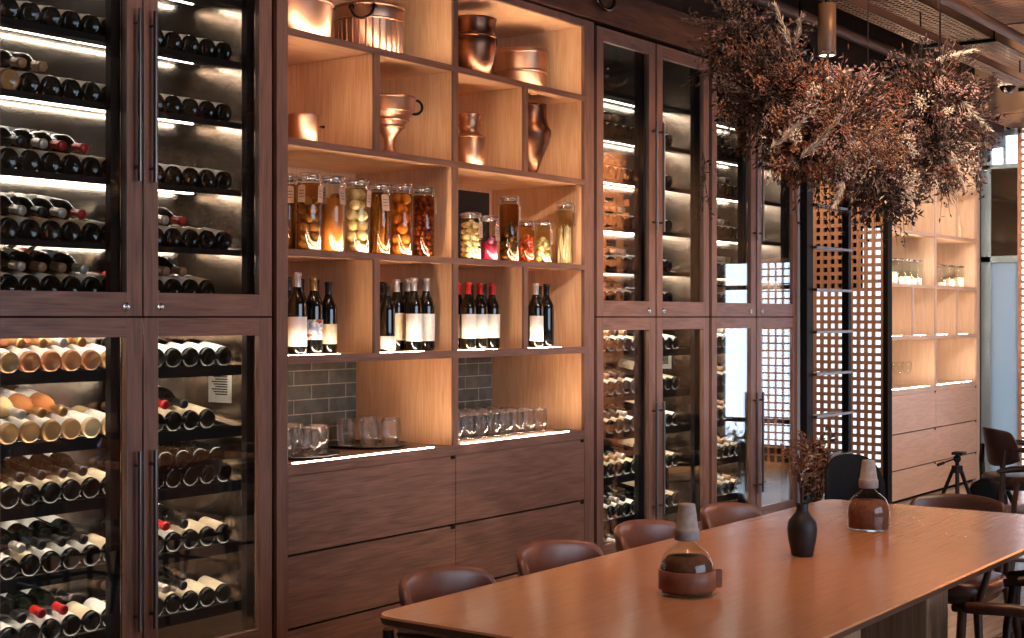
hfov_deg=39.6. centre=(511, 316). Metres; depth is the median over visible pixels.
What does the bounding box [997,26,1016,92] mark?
dome camera
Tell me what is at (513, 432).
glass tumbler
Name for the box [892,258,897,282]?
glass canister
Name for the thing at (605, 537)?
wine bottle
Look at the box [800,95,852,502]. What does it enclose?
library ladder
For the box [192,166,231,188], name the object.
wine bottle
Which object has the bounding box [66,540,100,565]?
wine bottle
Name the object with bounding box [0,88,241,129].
shelf
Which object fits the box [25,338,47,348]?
wine bottle
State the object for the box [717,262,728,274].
wine bottle
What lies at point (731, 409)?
wine bottle
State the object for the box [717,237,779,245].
shelf
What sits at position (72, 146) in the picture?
wine bottle
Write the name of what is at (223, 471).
wine bottle
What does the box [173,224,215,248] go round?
wine bottle
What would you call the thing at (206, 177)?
wine bottle
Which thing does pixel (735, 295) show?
wine bottle
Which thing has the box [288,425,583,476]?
countertop
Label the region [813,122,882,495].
lattice screen
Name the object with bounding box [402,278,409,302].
wine bottle
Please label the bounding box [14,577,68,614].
wine bottle
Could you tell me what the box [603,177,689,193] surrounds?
shelf
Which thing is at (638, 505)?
shelf
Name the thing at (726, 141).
wine bottle
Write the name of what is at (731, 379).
wine bottle
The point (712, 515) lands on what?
dining chair
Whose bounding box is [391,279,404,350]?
wine bottle
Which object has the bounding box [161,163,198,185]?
wine bottle
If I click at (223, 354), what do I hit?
wine bottle
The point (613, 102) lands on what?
shelf
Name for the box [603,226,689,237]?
shelf
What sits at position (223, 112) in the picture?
wine bottle
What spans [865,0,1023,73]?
cable tray
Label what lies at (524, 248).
jar
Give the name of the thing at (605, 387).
wine bottle
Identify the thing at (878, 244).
window
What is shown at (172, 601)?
wine bottle
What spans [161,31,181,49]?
wine bottle
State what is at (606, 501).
wine bottle
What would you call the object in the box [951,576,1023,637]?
dining chair
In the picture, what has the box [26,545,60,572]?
wine bottle
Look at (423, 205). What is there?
jar
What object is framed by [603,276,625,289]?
wine bottle
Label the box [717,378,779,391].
shelf
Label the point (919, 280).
glass canister
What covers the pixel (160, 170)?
wine bottle
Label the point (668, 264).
wine bottle
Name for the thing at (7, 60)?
wine bottle
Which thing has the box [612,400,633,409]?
wine bottle
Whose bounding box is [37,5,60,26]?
wine bottle
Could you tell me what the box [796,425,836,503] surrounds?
dried branches
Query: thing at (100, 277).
wine bottle
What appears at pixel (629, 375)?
wine bottle
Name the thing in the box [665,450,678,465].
wine bottle
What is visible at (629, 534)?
dining chair
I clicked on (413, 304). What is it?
wine bottle
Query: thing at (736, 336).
wine bottle
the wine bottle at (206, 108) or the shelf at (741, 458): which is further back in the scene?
the shelf at (741, 458)
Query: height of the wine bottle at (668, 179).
0.105 m
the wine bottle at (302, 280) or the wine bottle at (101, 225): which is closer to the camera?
the wine bottle at (101, 225)
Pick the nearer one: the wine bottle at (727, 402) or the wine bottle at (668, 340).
the wine bottle at (668, 340)
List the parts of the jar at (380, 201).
glass lid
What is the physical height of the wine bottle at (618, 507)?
0.104 m
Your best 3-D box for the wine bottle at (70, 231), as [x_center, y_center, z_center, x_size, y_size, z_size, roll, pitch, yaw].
[-1.630,-0.307,4.974,0.308,0.104,0.076,0,0,36]
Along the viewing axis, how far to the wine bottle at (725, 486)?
8.78 m
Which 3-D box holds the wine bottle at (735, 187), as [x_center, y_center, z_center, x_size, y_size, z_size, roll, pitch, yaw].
[1.300,-0.797,9.000,0.308,0.104,0.077,0,0,37]
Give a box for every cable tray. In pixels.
[820,0,1023,91]
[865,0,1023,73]
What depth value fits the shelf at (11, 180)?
5.15 m
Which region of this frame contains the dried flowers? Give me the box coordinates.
[678,0,1014,248]
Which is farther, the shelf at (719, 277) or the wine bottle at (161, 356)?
the shelf at (719, 277)
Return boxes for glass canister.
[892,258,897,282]
[892,258,904,283]
[899,259,910,283]
[905,260,916,284]
[910,260,922,284]
[937,264,945,285]
[943,265,954,285]
[952,266,964,286]
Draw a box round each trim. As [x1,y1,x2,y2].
[522,0,1003,148]
[797,113,799,502]
[883,131,891,503]
[976,109,1023,115]
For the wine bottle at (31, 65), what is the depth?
4.81 m
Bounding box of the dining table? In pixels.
[379,499,1023,637]
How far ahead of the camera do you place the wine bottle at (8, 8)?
4.69 m
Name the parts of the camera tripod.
leg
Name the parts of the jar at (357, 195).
glass lid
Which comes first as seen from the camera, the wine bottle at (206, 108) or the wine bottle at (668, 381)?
the wine bottle at (206, 108)
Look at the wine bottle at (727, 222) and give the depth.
8.81 m
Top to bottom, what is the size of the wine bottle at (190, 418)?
0.105 m
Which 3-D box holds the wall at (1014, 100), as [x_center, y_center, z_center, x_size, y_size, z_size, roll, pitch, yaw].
[4.867,-0.600,12.904,3.300,4.200,0.200,0,0,36]
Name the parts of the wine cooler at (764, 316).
door, door, divider plate, handle, handle, handle, handle, door, door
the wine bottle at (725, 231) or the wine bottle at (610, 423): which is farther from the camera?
the wine bottle at (725, 231)
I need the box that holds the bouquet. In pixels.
[779,437,825,503]
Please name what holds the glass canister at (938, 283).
on the shelving unit at (936, 408)
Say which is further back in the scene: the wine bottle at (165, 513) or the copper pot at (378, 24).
the copper pot at (378, 24)
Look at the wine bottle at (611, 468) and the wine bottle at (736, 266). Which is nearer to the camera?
the wine bottle at (611, 468)
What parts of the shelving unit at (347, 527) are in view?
drawer, drawer, drawer, shelf, shelf, shelf, shelf, drawer, drawer, drawer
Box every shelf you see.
[0,16,241,68]
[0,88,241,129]
[0,167,241,196]
[0,238,241,255]
[0,364,241,385]
[0,420,241,457]
[0,478,241,521]
[0,535,241,593]
[39,596,241,637]
[170,0,241,7]
[603,89,689,113]
[603,133,689,153]
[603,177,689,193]
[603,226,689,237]
[603,269,689,276]
[603,348,689,358]
[603,387,689,402]
[603,423,689,441]
[603,462,689,485]
[603,501,682,528]
[717,117,769,133]
[717,156,777,170]
[717,194,779,206]
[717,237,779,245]
[717,275,779,280]
[717,343,779,353]
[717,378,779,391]
[717,404,779,426]
[717,439,779,464]
[717,473,779,502]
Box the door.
[981,128,1021,471]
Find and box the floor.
[894,481,1023,637]
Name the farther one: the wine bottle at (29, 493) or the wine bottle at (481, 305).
the wine bottle at (481, 305)
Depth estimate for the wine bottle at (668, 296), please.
8.21 m
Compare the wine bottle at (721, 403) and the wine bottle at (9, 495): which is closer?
the wine bottle at (9, 495)
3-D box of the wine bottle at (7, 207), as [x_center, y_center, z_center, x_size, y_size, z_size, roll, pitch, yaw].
[-1.745,-0.388,4.801,0.308,0.104,0.075,0,0,36]
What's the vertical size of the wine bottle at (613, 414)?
0.105 m
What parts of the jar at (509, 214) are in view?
glass lid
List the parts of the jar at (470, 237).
glass lid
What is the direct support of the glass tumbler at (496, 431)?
on the flat tray at (526, 431)
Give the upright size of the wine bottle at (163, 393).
0.104 m
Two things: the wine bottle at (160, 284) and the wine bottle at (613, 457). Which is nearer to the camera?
the wine bottle at (160, 284)
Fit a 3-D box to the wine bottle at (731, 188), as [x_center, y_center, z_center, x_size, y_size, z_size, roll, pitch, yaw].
[1.249,-0.797,8.935,0.308,0.104,0.075,0,0,36]
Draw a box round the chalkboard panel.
[458,190,488,258]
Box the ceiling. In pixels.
[649,0,974,108]
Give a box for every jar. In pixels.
[288,173,298,248]
[296,172,322,249]
[320,175,345,250]
[344,178,370,252]
[370,182,391,253]
[390,183,413,253]
[412,186,436,255]
[460,212,482,258]
[480,215,499,259]
[499,195,520,260]
[519,220,535,261]
[533,220,552,262]
[556,202,574,262]
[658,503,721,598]
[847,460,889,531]
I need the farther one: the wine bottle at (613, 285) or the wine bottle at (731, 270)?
the wine bottle at (731, 270)
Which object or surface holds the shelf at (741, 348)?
attached to the wine cooler at (764, 316)
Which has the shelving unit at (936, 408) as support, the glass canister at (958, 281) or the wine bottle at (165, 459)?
the glass canister at (958, 281)
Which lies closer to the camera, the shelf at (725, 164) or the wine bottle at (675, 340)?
the wine bottle at (675, 340)
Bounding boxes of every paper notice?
[208,375,230,402]
[663,356,670,368]
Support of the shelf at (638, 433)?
attached to the wine cooler at (640, 81)
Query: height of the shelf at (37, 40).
0.069 m
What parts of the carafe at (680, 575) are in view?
glass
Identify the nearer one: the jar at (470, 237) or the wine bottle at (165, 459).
the wine bottle at (165, 459)
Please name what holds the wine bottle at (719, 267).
in the wine cooler at (764, 316)
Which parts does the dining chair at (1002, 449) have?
leg, backrest, seat, leg, seat frame, armrest, armrest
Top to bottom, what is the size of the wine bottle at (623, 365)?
0.104 m
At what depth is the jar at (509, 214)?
6.89 m
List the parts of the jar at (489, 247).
glass lid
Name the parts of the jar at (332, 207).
glass lid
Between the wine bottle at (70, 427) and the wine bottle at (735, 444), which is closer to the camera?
the wine bottle at (70, 427)
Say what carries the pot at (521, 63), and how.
on the shelving unit at (347, 527)
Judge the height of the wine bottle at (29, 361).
0.105 m
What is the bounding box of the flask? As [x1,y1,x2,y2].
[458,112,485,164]
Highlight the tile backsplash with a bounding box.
[288,357,491,445]
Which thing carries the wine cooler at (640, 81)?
on the floor
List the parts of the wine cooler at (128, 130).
door, door, divider plate, handle, handle, handle, handle, door, door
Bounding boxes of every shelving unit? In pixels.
[268,0,593,637]
[892,126,979,503]
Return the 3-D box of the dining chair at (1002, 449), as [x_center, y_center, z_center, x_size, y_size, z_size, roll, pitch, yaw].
[3.289,1.108,9.226,0.484,0.788,0.560,0,0,0]
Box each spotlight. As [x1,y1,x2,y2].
[789,1,813,65]
[818,0,835,57]
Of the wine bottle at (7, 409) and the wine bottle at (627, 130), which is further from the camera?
the wine bottle at (627, 130)
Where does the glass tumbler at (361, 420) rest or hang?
on the round tray at (334, 444)
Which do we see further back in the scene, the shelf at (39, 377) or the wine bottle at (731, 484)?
the wine bottle at (731, 484)
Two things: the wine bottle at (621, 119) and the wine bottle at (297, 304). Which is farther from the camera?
the wine bottle at (621, 119)
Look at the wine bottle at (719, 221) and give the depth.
8.74 m
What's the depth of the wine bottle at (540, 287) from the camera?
7.36 m
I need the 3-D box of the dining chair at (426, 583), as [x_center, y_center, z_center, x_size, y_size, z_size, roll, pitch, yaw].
[-0.077,1.108,3.919,0.484,0.788,0.560,0,0,33]
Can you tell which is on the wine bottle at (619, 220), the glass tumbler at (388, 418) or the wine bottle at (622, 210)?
the wine bottle at (622, 210)
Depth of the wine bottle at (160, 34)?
5.20 m
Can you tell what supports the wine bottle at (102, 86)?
in the wine cooler at (128, 130)
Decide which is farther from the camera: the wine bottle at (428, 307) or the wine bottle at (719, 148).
the wine bottle at (719, 148)
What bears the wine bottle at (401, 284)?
on the shelving unit at (347, 527)
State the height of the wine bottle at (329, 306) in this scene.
0.298 m
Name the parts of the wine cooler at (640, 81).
door, door, divider plate, handle, handle, handle, handle, door, door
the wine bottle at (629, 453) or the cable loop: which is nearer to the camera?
the cable loop
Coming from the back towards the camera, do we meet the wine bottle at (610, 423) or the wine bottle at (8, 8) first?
the wine bottle at (610, 423)
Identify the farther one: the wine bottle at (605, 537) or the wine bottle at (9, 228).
the wine bottle at (605, 537)
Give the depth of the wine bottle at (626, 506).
7.84 m
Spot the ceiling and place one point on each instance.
(861, 55)
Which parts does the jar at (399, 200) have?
glass lid, glass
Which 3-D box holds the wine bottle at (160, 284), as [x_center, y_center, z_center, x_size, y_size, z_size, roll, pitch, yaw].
[-1.415,-0.120,5.270,0.308,0.104,0.075,0,0,36]
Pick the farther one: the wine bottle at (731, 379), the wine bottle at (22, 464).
the wine bottle at (731, 379)
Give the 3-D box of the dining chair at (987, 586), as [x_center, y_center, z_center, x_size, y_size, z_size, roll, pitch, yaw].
[1.757,1.117,5.726,0.526,0.769,0.455,0,0,36]
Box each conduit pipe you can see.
[749,0,991,94]
[936,0,1023,45]
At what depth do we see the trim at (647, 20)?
7.84 m
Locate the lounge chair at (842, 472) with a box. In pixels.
[824,454,884,500]
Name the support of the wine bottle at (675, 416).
in the wine cooler at (640, 81)
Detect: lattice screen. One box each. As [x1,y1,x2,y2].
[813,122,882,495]
[1017,130,1023,465]
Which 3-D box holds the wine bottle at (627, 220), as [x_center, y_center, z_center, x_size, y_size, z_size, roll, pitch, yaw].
[0.521,-0.537,7.930,0.308,0.104,0.079,0,0,38]
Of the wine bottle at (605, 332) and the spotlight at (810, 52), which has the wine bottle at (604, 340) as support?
the wine bottle at (605, 332)
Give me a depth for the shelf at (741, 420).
8.87 m
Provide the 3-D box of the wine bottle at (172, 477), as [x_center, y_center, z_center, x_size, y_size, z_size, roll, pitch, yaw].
[-1.366,0.580,5.336,0.308,0.104,0.074,0,0,36]
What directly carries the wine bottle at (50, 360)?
in the wine cooler at (128, 130)
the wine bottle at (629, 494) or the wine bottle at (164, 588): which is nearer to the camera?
the wine bottle at (164, 588)
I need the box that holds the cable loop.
[596,0,616,11]
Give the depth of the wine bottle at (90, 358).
4.96 m
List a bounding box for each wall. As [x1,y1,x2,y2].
[817,126,880,287]
[975,24,1023,442]
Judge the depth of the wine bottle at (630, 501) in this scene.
7.90 m
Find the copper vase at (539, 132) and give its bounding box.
[528,102,550,172]
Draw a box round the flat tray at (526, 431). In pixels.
[458,427,552,442]
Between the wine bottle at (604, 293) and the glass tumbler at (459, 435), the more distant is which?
the wine bottle at (604, 293)
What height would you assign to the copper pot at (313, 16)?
0.170 m
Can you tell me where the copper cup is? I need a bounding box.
[288,113,324,141]
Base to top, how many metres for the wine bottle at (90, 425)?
0.105 m
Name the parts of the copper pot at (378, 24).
bail handle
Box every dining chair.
[383,565,495,637]
[516,539,603,576]
[614,519,675,551]
[700,502,761,529]
[909,493,1013,637]
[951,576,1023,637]
[969,478,1012,504]
[979,426,1023,490]
[996,466,1023,572]
[1007,570,1023,637]
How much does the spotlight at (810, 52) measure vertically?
0.365 m
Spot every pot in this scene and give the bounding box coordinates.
[288,0,333,36]
[333,1,404,53]
[494,46,548,86]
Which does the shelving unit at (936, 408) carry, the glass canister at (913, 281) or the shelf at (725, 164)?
the glass canister at (913, 281)
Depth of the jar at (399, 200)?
6.25 m
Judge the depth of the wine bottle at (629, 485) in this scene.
8.20 m
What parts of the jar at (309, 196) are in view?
glass lid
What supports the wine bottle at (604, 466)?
in the wine cooler at (640, 81)
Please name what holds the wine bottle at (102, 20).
in the wine cooler at (128, 130)
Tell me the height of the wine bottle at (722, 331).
0.104 m
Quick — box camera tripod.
[937,451,1002,592]
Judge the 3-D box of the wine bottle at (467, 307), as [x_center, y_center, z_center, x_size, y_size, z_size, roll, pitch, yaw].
[-0.206,-0.006,6.648,0.076,0.314,0.077,0,0,-22]
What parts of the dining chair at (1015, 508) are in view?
armrest, seat, armrest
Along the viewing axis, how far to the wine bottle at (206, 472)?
5.38 m
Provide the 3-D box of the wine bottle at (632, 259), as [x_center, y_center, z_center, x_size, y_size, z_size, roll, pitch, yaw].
[0.568,-0.307,7.998,0.308,0.105,0.079,0,0,38]
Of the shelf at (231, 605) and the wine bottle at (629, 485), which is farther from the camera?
the wine bottle at (629, 485)
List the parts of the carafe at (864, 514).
glass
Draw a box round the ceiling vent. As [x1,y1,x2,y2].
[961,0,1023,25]
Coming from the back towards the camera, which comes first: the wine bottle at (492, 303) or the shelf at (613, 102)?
the shelf at (613, 102)
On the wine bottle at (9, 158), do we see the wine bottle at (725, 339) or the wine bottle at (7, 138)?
the wine bottle at (7, 138)
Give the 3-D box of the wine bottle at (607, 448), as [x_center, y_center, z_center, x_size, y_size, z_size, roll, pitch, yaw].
[0.493,0.732,7.896,0.308,0.104,0.076,0,0,36]
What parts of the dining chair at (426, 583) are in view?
leg, armrest, backrest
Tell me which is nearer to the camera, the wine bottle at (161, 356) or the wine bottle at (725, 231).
the wine bottle at (161, 356)
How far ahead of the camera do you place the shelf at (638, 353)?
7.86 m
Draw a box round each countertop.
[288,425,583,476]
[892,380,976,395]
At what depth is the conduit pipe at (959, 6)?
9.49 m
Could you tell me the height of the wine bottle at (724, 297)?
0.104 m
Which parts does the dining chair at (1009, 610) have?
armrest, armrest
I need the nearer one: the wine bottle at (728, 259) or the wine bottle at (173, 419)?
the wine bottle at (173, 419)
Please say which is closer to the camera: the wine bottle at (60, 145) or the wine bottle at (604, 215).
the wine bottle at (60, 145)
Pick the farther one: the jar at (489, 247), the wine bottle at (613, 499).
the wine bottle at (613, 499)
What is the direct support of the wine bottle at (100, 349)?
in the wine cooler at (128, 130)
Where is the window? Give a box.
[817,228,880,466]
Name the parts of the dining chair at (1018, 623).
armrest, seat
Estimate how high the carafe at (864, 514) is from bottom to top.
0.244 m
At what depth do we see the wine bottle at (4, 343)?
4.72 m
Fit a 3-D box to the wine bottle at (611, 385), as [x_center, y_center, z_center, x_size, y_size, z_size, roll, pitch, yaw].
[0.423,0.370,7.795,0.308,0.104,0.075,0,0,36]
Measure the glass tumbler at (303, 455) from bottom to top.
0.121 m
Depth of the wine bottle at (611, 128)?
7.70 m
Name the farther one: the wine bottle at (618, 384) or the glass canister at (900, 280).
the glass canister at (900, 280)
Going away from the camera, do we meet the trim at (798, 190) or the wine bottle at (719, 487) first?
the wine bottle at (719, 487)
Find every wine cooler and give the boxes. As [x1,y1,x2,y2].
[0,0,271,637]
[594,25,708,554]
[705,65,796,514]
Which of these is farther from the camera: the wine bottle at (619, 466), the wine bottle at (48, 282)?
the wine bottle at (619, 466)
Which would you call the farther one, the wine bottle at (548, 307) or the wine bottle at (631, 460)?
the wine bottle at (631, 460)
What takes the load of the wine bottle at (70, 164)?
in the wine cooler at (128, 130)
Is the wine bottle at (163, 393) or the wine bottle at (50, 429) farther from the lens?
the wine bottle at (163, 393)
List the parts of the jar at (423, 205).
glass lid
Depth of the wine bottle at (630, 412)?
8.14 m
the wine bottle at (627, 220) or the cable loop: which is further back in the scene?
the wine bottle at (627, 220)
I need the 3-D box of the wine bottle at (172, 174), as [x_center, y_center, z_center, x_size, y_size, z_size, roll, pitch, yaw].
[-1.364,-0.537,5.335,0.308,0.104,0.075,0,0,36]
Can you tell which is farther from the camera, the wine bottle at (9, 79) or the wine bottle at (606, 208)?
the wine bottle at (606, 208)
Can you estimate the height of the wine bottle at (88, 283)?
0.104 m
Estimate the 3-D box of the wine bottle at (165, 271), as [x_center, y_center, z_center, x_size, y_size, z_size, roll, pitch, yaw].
[-1.388,-0.202,5.300,0.308,0.104,0.075,0,0,36]
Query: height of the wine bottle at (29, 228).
0.104 m
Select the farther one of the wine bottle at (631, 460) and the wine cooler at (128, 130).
the wine bottle at (631, 460)
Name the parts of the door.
panel, dark pane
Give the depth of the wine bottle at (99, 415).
5.05 m
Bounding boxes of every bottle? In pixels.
[0,0,18,18]
[0,49,26,68]
[0,68,18,89]
[0,125,47,148]
[0,126,26,146]
[0,146,18,168]
[0,192,46,217]
[0,195,26,215]
[0,215,18,238]
[0,246,46,272]
[0,250,25,271]
[0,272,18,289]
[0,339,26,348]
[0,348,18,372]
[0,387,46,417]
[0,395,25,419]
[0,416,39,442]
[0,419,18,444]
[0,458,24,482]
[0,478,39,505]
[0,482,18,508]
[0,520,45,549]
[0,527,25,553]
[0,549,40,575]
[0,552,18,579]
[0,591,45,618]
[0,595,26,623]
[0,618,39,637]
[0,621,18,637]
[2,346,39,371]
[2,456,46,479]
[4,269,39,290]
[5,385,67,416]
[6,214,39,239]
[6,245,66,272]
[8,51,47,71]
[8,192,66,218]
[9,146,39,170]
[14,70,39,92]
[14,127,66,150]
[14,518,66,546]
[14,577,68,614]
[15,1,40,22]
[24,454,67,478]
[24,476,60,502]
[25,270,60,290]
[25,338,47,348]
[25,345,60,371]
[25,414,60,440]
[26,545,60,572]
[26,613,60,637]
[27,194,86,219]
[27,216,60,240]
[29,149,60,172]
[29,246,88,273]
[32,129,88,153]
[34,73,60,95]
[34,515,88,544]
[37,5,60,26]
[44,338,67,347]
[44,452,87,475]
[45,413,80,438]
[46,271,80,291]
[46,345,80,370]
[46,474,80,500]
[46,542,80,568]
[46,610,80,635]
[47,217,80,241]
[48,151,80,174]
[55,596,100,631]
[56,589,104,625]
[57,9,80,30]
[57,77,80,98]
[58,404,104,434]
[65,344,100,369]
[66,338,86,346]
[66,408,100,437]
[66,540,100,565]
[67,472,100,497]
[68,218,100,242]
[68,272,100,291]
[71,153,100,176]
[73,271,104,291]
[74,218,104,242]
[75,529,104,560]
[76,80,100,101]
[77,13,100,34]
[78,463,104,494]
[79,154,104,177]
[84,342,104,368]
[95,83,104,102]
[97,17,104,35]
[101,271,163,292]
[101,339,164,367]
[101,402,164,431]
[101,457,163,488]
[101,520,163,553]
[101,581,163,615]
[158,29,163,46]
[158,93,163,110]
[158,163,181,184]
[158,165,163,182]
[158,207,186,225]
[158,215,168,224]
[158,225,181,246]
[158,228,163,245]
[158,256,186,276]
[158,265,169,275]
[158,275,181,292]
[158,339,198,365]
[158,343,181,366]
[158,386,187,408]
[158,398,168,409]
[158,407,181,430]
[158,443,189,468]
[158,449,172,470]
[158,467,181,487]
[158,503,188,528]
[158,519,169,530]
[158,528,181,551]
[158,565,187,589]
[158,581,169,593]
[158,591,181,613]
[159,93,181,113]
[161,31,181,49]
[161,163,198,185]
[166,274,198,293]
[166,441,206,466]
[167,225,198,247]
[168,405,198,429]
[169,339,215,365]
[169,525,198,548]
[170,586,198,609]
[171,338,231,364]
[171,568,230,602]
[172,274,214,293]
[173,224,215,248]
[173,465,198,485]
[173,510,231,542]
[174,574,214,606]
[176,515,215,545]
[177,96,198,116]
[178,34,198,53]
[179,165,214,187]
[181,440,223,465]
[187,403,214,427]
[190,225,231,249]
[190,463,214,483]
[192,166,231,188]
[194,99,214,118]
[196,38,215,56]
[206,461,231,481]
[211,102,231,120]
[213,41,231,59]
[288,272,306,354]
[288,277,292,298]
[301,279,305,298]
[306,277,322,353]
[317,279,321,300]
[322,282,336,352]
[380,282,385,303]
[380,283,394,351]
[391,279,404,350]
[400,282,402,296]
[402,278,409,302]
[405,278,421,350]
[420,278,434,349]
[458,283,462,348]
[460,282,475,348]
[471,284,474,300]
[474,283,487,348]
[483,284,486,300]
[486,283,499,348]
[528,283,542,346]
[539,286,541,300]
[541,284,553,346]
[603,111,618,121]
[603,114,610,119]
[603,121,606,133]
[603,154,618,164]
[603,157,609,163]
[603,165,607,176]
[603,201,625,213]
[603,202,617,212]
[603,205,609,211]
[603,212,623,226]
[603,213,606,225]
[603,242,625,255]
[603,244,617,254]
[603,248,609,254]
[603,254,622,269]
[603,255,614,268]
[603,256,606,268]
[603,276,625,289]
[603,278,617,288]
[603,282,610,288]
[603,288,623,300]
[603,289,615,300]
[603,291,606,300]
[603,330,610,336]
[603,335,623,350]
[603,336,614,350]
[603,338,606,350]
[603,364,625,378]
[603,367,618,379]
[603,373,609,379]
[603,379,614,394]
[603,382,607,394]
[603,403,626,416]
[603,405,618,417]
[603,412,610,418]
[603,417,623,431]
[603,418,614,433]
[603,421,606,433]
[603,444,625,459]
[603,449,617,460]
[603,455,609,461]
[603,461,615,476]
[603,465,606,477]
[603,486,625,501]
[603,490,618,503]
[603,498,610,504]
[603,503,615,518]
[603,507,606,520]
[603,528,614,538]
[603,533,614,542]
[604,111,625,123]
[604,154,625,165]
[604,213,614,226]
[605,122,615,134]
[605,165,615,178]
[605,378,622,393]
[609,459,622,474]
[610,330,618,335]
[610,502,622,517]
[611,213,630,227]
[611,335,630,350]
[611,358,633,373]
[611,378,630,392]
[611,438,633,450]
[611,488,633,499]
[612,255,630,269]
[612,288,630,300]
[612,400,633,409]
[613,166,623,179]
[613,213,633,228]
[613,475,633,490]
[614,124,623,136]
[614,416,630,430]
[614,450,633,458]
[617,255,633,269]
[617,288,633,300]
[617,458,630,473]
[618,330,626,335]
[618,335,633,349]
[618,377,633,392]
[618,500,630,515]
[621,409,633,416]
[621,415,633,430]
[622,125,630,137]
[622,168,630,180]
[624,372,671,389]
[624,457,633,472]
[625,372,633,378]
[625,449,671,466]
[625,498,633,513]
[627,332,633,336]
[629,169,633,181]
[630,127,633,138]
[663,259,671,271]
[663,291,671,301]
[663,334,678,348]
[663,335,671,348]
[663,374,678,388]
[665,134,671,145]
[665,175,671,186]
[665,220,671,231]
[665,410,678,424]
[665,413,671,425]
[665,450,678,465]
[665,490,678,504]
[665,493,671,506]
[717,136,731,145]
[717,138,724,143]
[717,145,721,155]
[717,175,730,183]
[717,177,725,182]
[717,183,722,194]
[717,216,730,225]
[717,219,723,224]
[717,225,728,237]
[717,226,721,236]
[717,253,730,262]
[717,256,725,261]
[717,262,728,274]
[717,263,721,274]
[717,283,731,292]
[717,286,725,292]
[717,292,734,302]
[717,293,727,302]
[717,294,721,302]
[717,329,724,333]
[717,333,734,346]
[717,334,728,346]
[717,335,721,346]
[717,362,729,371]
[717,366,723,371]
[717,371,734,384]
[717,372,728,384]
[717,373,721,385]
[717,395,730,405]
[717,400,723,405]
[717,405,728,418]
[717,408,721,419]
[717,432,731,443]
[717,438,724,444]
[717,443,728,456]
[717,446,721,457]
[717,469,730,480]
[717,475,724,481]
[717,480,728,494]
[717,483,721,495]
[718,261,737,275]
[718,262,734,274]
[718,405,734,417]
[718,443,734,455]
[719,225,734,237]
[721,146,728,156]
[721,184,728,195]
[721,225,737,238]
[724,404,737,417]
[724,480,734,492]
[725,292,737,302]
[725,333,737,346]
[725,371,737,383]
[725,442,737,454]
[727,147,734,158]
[727,185,734,195]
[730,478,737,491]
[733,186,737,196]
[958,216,961,236]
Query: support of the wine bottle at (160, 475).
in the wine cooler at (128, 130)
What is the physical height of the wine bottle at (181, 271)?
0.104 m
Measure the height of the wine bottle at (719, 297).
0.104 m
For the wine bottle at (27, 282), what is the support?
in the wine cooler at (128, 130)
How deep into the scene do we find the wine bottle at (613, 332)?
7.73 m
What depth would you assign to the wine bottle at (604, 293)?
7.65 m
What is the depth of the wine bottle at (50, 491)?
4.82 m
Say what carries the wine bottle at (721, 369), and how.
on the wine bottle at (719, 377)
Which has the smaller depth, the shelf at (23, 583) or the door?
the shelf at (23, 583)
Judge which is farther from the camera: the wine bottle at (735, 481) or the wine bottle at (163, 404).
the wine bottle at (735, 481)
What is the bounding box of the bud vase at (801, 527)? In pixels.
[787,503,816,556]
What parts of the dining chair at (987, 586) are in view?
backrest, seat frame, seat, leg, leg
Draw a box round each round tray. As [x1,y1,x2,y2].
[288,448,340,459]
[325,440,407,449]
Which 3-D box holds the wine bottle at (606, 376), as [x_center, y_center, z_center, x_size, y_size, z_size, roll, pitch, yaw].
[0.396,0.287,7.763,0.308,0.104,0.076,0,0,37]
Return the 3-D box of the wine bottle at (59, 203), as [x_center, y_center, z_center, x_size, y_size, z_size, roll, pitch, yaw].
[-1.606,-0.390,5.006,0.308,0.105,0.074,0,0,36]
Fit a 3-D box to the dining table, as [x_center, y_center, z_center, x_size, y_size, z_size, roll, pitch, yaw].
[0.891,1.125,4.427,1.035,0.750,2.830,0,0,36]
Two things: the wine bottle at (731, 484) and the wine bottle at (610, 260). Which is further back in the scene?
the wine bottle at (731, 484)
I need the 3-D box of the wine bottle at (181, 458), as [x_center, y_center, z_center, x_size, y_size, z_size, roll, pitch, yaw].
[-1.341,0.514,5.367,0.308,0.104,0.074,0,0,36]
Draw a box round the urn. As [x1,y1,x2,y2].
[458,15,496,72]
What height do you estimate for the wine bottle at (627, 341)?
0.105 m
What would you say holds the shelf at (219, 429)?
attached to the wine cooler at (128, 130)
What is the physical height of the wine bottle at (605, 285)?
0.105 m
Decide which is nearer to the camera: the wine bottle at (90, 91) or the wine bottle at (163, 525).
the wine bottle at (90, 91)
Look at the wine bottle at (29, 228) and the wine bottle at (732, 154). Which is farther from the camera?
the wine bottle at (732, 154)
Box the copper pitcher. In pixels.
[380,93,423,152]
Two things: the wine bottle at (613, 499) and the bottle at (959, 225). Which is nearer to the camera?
the wine bottle at (613, 499)
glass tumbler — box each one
[288,423,302,452]
[301,426,320,456]
[309,424,327,453]
[337,419,355,446]
[361,420,378,446]
[381,418,398,445]
[382,417,399,444]
[458,413,471,436]
[460,414,475,438]
[461,408,474,430]
[468,411,483,434]
[472,407,486,429]
[473,413,487,437]
[476,409,490,431]
[481,410,495,433]
[493,409,506,432]
[497,411,511,434]
[509,410,523,433]
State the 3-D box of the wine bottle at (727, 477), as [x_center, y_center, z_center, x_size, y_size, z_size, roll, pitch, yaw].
[1.228,0.964,8.897,0.308,0.104,0.076,0,0,37]
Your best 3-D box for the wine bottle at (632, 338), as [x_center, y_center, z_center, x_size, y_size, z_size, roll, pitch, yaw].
[0.569,0.135,7.997,0.308,0.104,0.078,0,0,37]
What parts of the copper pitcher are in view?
ring handle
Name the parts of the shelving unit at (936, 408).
drawer, drawer, drawer, shelf, shelf, shelf, shelf, drawer, drawer, drawer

